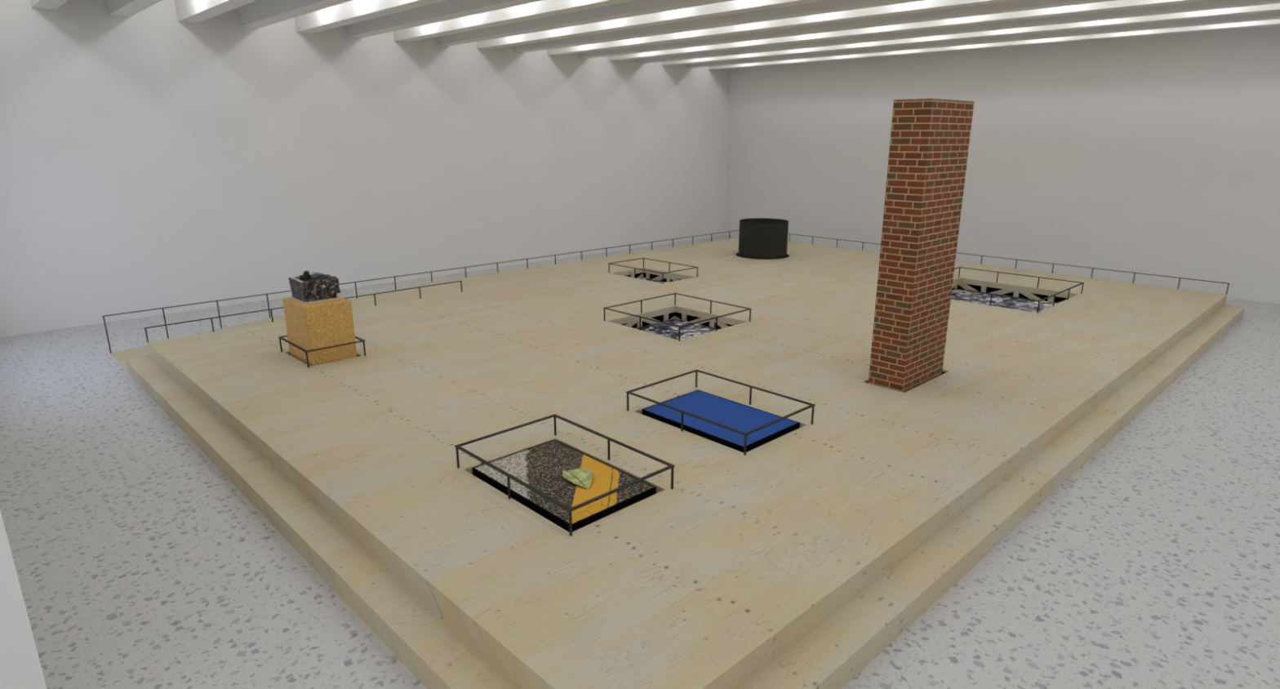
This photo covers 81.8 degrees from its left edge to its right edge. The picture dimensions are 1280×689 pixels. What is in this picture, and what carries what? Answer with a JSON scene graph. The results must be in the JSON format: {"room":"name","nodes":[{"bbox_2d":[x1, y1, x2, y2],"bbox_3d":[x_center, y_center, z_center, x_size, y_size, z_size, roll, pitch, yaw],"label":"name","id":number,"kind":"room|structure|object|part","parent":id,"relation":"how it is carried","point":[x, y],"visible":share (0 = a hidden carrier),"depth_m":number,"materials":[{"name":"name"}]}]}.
{"room":"museum","nodes":[
{"label":"museum","id":0,"kind":"room"},
{"bbox_2d":[0,510,47,688],"bbox_3d":[-8.912,-1.607,5.960,4.300,6.620,12.050,-15,21,-42],"label":"wall","id":1,"kind":"structure","parent":0,"point":[20,668],"depth_m":3.82,"materials":[{"name":"white paint"}]},
{"bbox_2d":[0,0,730,337],"bbox_3d":[-4.378,-5.129,18.390,20.740,6.620,0.300,-15,21,-42],"label":"wall","id":2,"kind":"structure","parent":0,"point":[150,159],"depth_m":15.65,"materials":[{"name":"white paint"}]},
{"bbox_2d":[0,235,1279,688],"bbox_3d":[2.581,0.865,9.782,24.440,0.200,24.250,-15,21,-42],"label":"floor","id":3,"kind":"structure","parent":0,"point":[140,564],"depth_m":6.15,"materials":[{"name":"stone"}]},
{"bbox_2d":[471,440,656,532],"bbox_3d":[-0.705,1.405,6.693,0.952,0.442,1.449,-15,21,-42],"label":"panel","id":4,"kind":"object","parent":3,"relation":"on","point":[541,466],"visible":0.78,"depth_m":6.52,"materials":[{"name":"black paint"}]},
{"bbox_2d":[562,466,593,488],"bbox_3d":[-0.565,1.171,6.612,0.251,0.054,0.482,-15,21,-42],"label":"fallen leaf","id":5,"kind":"object","parent":4,"relation":"on","point":[583,477],"visible":1,"depth_m":6.58,"materials":[{"name":"green plant"}]},
{"bbox_2d":[639,277,665,283],"bbox_3d":[0.279,-1.237,16.508,1.012,0.163,1.632,-15,21,-42],"label":"print","id":6,"kind":"object","parent":3,"relation":"on","point":[643,278],"visible":0.07,"depth_m":17.07},
{"bbox_2d":[110,237,1244,688],"bbox_3d":[1.593,-0.385,13.085,16.390,0.400,12.205,-15,21,-42],"label":"platform","id":7,"kind":"object","parent":3,"relation":"on","point":[794,561],"visible":0.83,"depth_m":7.45,"materials":[{"name":"beige wood"}]},
{"bbox_2d":[144,280,462,342],"bbox_3d":[-5.458,-0.646,12.832,5.362,0.226,0.024,-15,21,-42],"label":"ramp railing","id":8,"kind":"object","parent":7,"relation":"on","point":[419,287],"visible":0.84,"depth_m":12.21,"materials":[{"name":"brown metal"}]},
{"bbox_3d":[-7.383,-0.137,11.054,0.016,0.214,0.016,-15,21,-42],"label":"post","id":9,"kind":"part","parent":8,"relation":"part of","materials":[{"name":"grey metal"}]},
{"bbox_2d":[282,297,357,366],"bbox_3d":[-4.506,-0.055,10.453,0.630,1.190,0.835,-15,21,-42],"label":"plinth","id":10,"kind":"object","parent":7,"relation":"on","point":[326,323],"visible":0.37,"depth_m":10.12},
{"bbox_2d":[288,270,345,303],"bbox_3d":[-4.537,-0.848,10.337,0.560,0.399,0.529,-15,21,-42],"label":"bale","id":11,"kind":"object","parent":10,"relation":"on","point":[306,288],"visible":1,"depth_m":10.18,"materials":[{"name":"plastic"}]},
{"bbox_2d":[278,335,365,367],"bbox_3d":[-4.505,0.025,10.470,0.815,0.226,1.037,-15,21,-42],"label":"barrier","id":12,"kind":"object","parent":7,"relation":"on","point":[279,337],"visible":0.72,"depth_m":10.20,"materials":[{"name":"brown metal"}]},
{"bbox_3d":[-5.136,0.006,10.559,0.016,0.214,0.016,-15,21,-42],"label":"post","id":13,"kind":"part","parent":12,"relation":"part of","materials":[{"name":"brown metal"}]},
{"bbox_3d":[-4.440,0.204,9.862,0.016,0.214,0.016,-15,21,-42],"label":"post","id":14,"kind":"part","parent":12,"relation":"part of","materials":[{"name":"brown metal"}]},
{"bbox_3d":[-4.505,-0.078,10.441,0.815,0.012,1.037,-15,21,-42],"label":"rail","id":15,"kind":"part","parent":12,"relation":"part of","materials":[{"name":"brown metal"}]},
{"bbox_3d":[-3.875,0.057,10.384,0.016,0.214,0.016,-15,21,-42],"label":"post","id":16,"kind":"part","parent":12,"relation":"part of","materials":[{"name":"brown metal"}]},
{"bbox_2d":[102,230,738,353],"bbox_3d":[-2.627,-1.699,17.278,16.390,0.622,0.024,-15,21,-42],"label":"railing","id":17,"kind":"object","parent":7,"relation":"on","point":[735,230],"visible":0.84,"depth_m":14.55,"materials":[{"name":"brown metal"}]},
{"bbox_3d":[-8.528,-0.151,11.824,0.016,0.610,0.016,-15,21,-42],"label":"post","id":18,"kind":"part","parent":17,"relation":"part of","materials":[{"name":"brown metal"}]},
{"bbox_3d":[-7.938,-0.331,12.362,0.016,0.555,0.016,-15,21,-42],"label":"post","id":19,"kind":"part","parent":17,"relation":"part of","materials":[{"name":"brown metal"}]},
{"bbox_3d":[-7.348,-0.513,12.899,0.016,0.498,0.016,-15,21,-42],"label":"post","id":20,"kind":"part","parent":17,"relation":"part of","materials":[{"name":"brown metal"}]},
{"bbox_3d":[-6.757,-0.696,13.437,0.016,0.440,0.016,-15,21,-42],"label":"post","id":21,"kind":"part","parent":17,"relation":"part of","materials":[{"name":"brown metal"}]},
{"bbox_2d":[454,413,675,536],"bbox_3d":[-0.708,1.105,6.679,1.170,0.226,1.708,-15,21,-42],"label":"barrier","id":22,"kind":"object","parent":7,"relation":"on","point":[671,466],"visible":1,"depth_m":6.47,"materials":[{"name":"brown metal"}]},
{"bbox_3d":[-1.699,1.052,6.882,0.016,0.214,0.016,-15,21,-42],"label":"post","id":23,"kind":"part","parent":22,"relation":"part of","materials":[{"name":"brown metal"}]},
{"bbox_3d":[-1.118,1.218,6.301,0.016,0.214,0.016,-15,21,-42],"label":"post","id":24,"kind":"part","parent":22,"relation":"part of","materials":[{"name":"brown metal"}]},
{"bbox_3d":[-0.878,0.838,7.641,0.016,0.214,0.016,-15,21,-42],"label":"post","id":25,"kind":"part","parent":22,"relation":"part of","materials":[{"name":"brown metal"}]},
{"bbox_3d":[-0.538,1.384,5.720,0.016,0.214,0.016,-15,21,-42],"label":"post","id":26,"kind":"part","parent":22,"relation":"part of","materials":[{"name":"brown metal"}]},
{"bbox_3d":[-0.298,1.004,7.060,0.016,0.214,0.016,-15,21,-42],"label":"post","id":27,"kind":"part","parent":22,"relation":"part of","materials":[{"name":"brown metal"}]},
{"bbox_3d":[0.283,1.169,6.479,0.016,0.214,0.016,-15,21,-42],"label":"post","id":28,"kind":"part","parent":22,"relation":"part of","materials":[{"name":"brown metal"}]},
{"bbox_3d":[-0.010,-0.305,12.948,0.100,0.258,0.035,-15,21,-42],"label":"post","id":29,"kind":"part","parent":7,"relation":"part of","materials":[{"name":"brown wood"}]},
{"bbox_3d":[0.188,-1.543,17.311,0.035,0.258,0.100,-15,21,-42],"label":"post","id":30,"kind":"part","parent":7,"relation":"part of","materials":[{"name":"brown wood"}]},
{"bbox_2d":[608,257,698,284],"bbox_3d":[0.281,-1.649,16.389,1.112,0.226,1.727,-15,21,-42],"label":"barrier","id":31,"kind":"object","parent":7,"relation":"on","point":[609,264],"visible":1,"depth_m":16.19,"materials":[{"name":"brown metal"}]},
{"bbox_3d":[0.281,-1.752,16.360,1.112,0.012,1.727,-15,21,-42],"label":"rail","id":32,"kind":"part","parent":31,"relation":"part of","materials":[{"name":"brown metal"}]},
{"bbox_3d":[0.471,-0.431,13.393,0.100,0.258,0.035,-15,21,-42],"label":"post","id":33,"kind":"part","parent":7,"relation":"part of","materials":[{"name":"brown wood"}]},
{"bbox_3d":[0.650,-1.411,16.848,0.035,0.258,0.100,-15,21,-42],"label":"post","id":34,"kind":"part","parent":7,"relation":"part of","materials":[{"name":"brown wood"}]},
{"bbox_2d":[603,293,751,341],"bbox_3d":[0.621,-0.496,12.324,1.747,0.226,1.752,-15,21,-42],"label":"barrier","id":35,"kind":"object","parent":7,"relation":"on","point":[674,294],"visible":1,"depth_m":12.27,"materials":[{"name":"brown metal"}]},
{"bbox_3d":[0.002,-0.328,11.754,0.016,0.214,0.016,-15,21,-42],"label":"post","id":36,"kind":"part","parent":35,"relation":"part of","materials":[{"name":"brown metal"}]},
{"bbox_3d":[1.239,-0.651,12.898,0.016,0.214,0.016,-15,21,-42],"label":"post","id":37,"kind":"part","parent":35,"relation":"part of","materials":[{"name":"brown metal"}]},
{"bbox_3d":[0.803,-0.432,13.397,0.035,0.258,0.100,-15,21,-42],"label":"post","id":38,"kind":"part","parent":7,"relation":"part of","materials":[{"name":"brown wood"}]},
{"bbox_3d":[1.265,-0.300,12.934,0.035,0.258,0.100,-15,21,-42],"label":"post","id":39,"kind":"part","parent":7,"relation":"part of","materials":[{"name":"brown wood"}]},
{"bbox_2d":[626,369,815,455],"bbox_3d":[0.859,0.695,8.130,1.186,0.226,1.706,-15,21,-42],"label":"barrier","id":40,"kind":"object","parent":7,"relation":"on","point":[629,392],"visible":1,"depth_m":7.95,"materials":[{"name":"brown metal"}]},
{"bbox_3d":[-0.137,0.644,8.328,0.016,0.214,0.016,-15,21,-42],"label":"post","id":41,"kind":"part","parent":40,"relation":"part of","materials":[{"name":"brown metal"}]},
{"bbox_3d":[0.443,0.809,7.747,0.016,0.214,0.016,-15,21,-42],"label":"post","id":42,"kind":"part","parent":40,"relation":"part of","materials":[{"name":"brown metal"}]},
{"bbox_3d":[0.695,0.426,9.097,0.016,0.214,0.016,-15,21,-42],"label":"post","id":43,"kind":"part","parent":40,"relation":"part of","materials":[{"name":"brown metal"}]},
{"bbox_3d":[1.023,0.975,7.167,0.016,0.214,0.016,-15,21,-42],"label":"post","id":44,"kind":"part","parent":40,"relation":"part of","materials":[{"name":"brown metal"}]},
{"bbox_3d":[1.275,0.592,8.517,0.016,0.214,0.016,-15,21,-42],"label":"post","id":45,"kind":"part","parent":40,"relation":"part of","materials":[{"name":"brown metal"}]},
{"bbox_3d":[1.855,0.757,7.936,0.016,0.214,0.016,-15,21,-42],"label":"post","id":46,"kind":"part","parent":40,"relation":"part of","materials":[{"name":"brown metal"}]},
{"bbox_2d":[735,217,789,259],"bbox_3d":[3.180,-2.748,19.063,1.372,0.885,1.372,-15,21,-42],"label":"drum","id":47,"kind":"object","parent":7,"relation":"on","point":[761,238],"visible":1,"depth_m":18.58,"materials":[{"name":"metal"}]},
{"bbox_2d":[868,98,973,392],"bbox_3d":[3.439,-1.021,9.130,1.098,3.786,0.452,-15,21,-42],"label":"brick pillar","id":48,"kind":"structure","parent":7,"relation":"on","point":[930,140],"depth_m":8.78,"materials":[{"name":"red brick"}]},
{"bbox_3d":[7.372,-1.123,15.854,0.035,0.258,0.100,-15,21,-42],"label":"post","id":49,"kind":"part","parent":7,"relation":"part of","materials":[{"name":"brown wood"}]},
{"bbox_2d":[787,233,1229,294],"bbox_3d":[7.393,-2.257,18.556,0.024,0.226,11.865,-15,21,-42],"label":"railing","id":50,"kind":"object","parent":7,"relation":"on","point":[788,233],"visible":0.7,"depth_m":16.54,"materials":[{"name":"brown metal"}]},
{"bbox_3d":[7.834,-0.991,15.392,0.035,0.258,0.100,-15,21,-42],"label":"post","id":51,"kind":"part","parent":7,"relation":"part of","materials":[{"name":"brown wood"}]},
{"bbox_2d":[951,266,1084,313],"bbox_3d":[6.979,-1.118,14.541,2.417,0.226,2.462,-15,21,-42],"label":"barrier","id":52,"kind":"object","parent":7,"relation":"on","point":[959,268],"visible":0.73,"depth_m":13.94,"materials":[{"name":"brown metal"}]},
{"bbox_3d":[8.296,-0.859,14.929,0.035,0.258,0.100,-15,21,-42],"label":"post","id":53,"kind":"part","parent":7,"relation":"part of","materials":[{"name":"brown wood"}]},
{"bbox_2d":[635,318,719,339],"bbox_3d":[0.620,-0.080,12.431,1.642,0.163,1.637,-15,21,-42],"label":"print","id":54,"kind":"object","parent":3,"relation":"on","point":[659,328],"visible":0.29,"depth_m":12.77},
{"bbox_2d":[641,390,799,453],"bbox_3d":[0.867,0.994,8.146,0.952,0.442,1.449,-15,21,-42],"label":"panel","id":55,"kind":"object","parent":3,"relation":"on","point":[741,417],"visible":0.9,"depth_m":7.97,"materials":[{"name":"blue paint"}]},
{"bbox_2d":[951,288,1057,312],"bbox_3d":[6.982,-0.703,14.651,2.282,0.163,2.347,-15,21,-42],"label":"print","id":56,"kind":"object","parent":3,"relation":"on","point":[957,295],"visible":0.29,"depth_m":15.00},
{"bbox_2d":[30,0,1279,70],"bbox_3d":[2.587,-4.998,8.118,24.440,1.150,24.250,-15,21,-42],"label":"ceiling","id":57,"kind":"structure","parent":0,"point":[713,34],"depth_m":14.06,"materials":[{"name":"white paint"}]},
{"bbox_2d":[724,25,1279,304],"bbox_3d":[11.288,-4.690,16.898,0.300,6.620,23.650,-15,21,-42],"label":"wall","id":58,"kind":"structure","parent":0,"point":[1155,154],"depth_m":17.78,"materials":[{"name":"white paint"}]}
]}

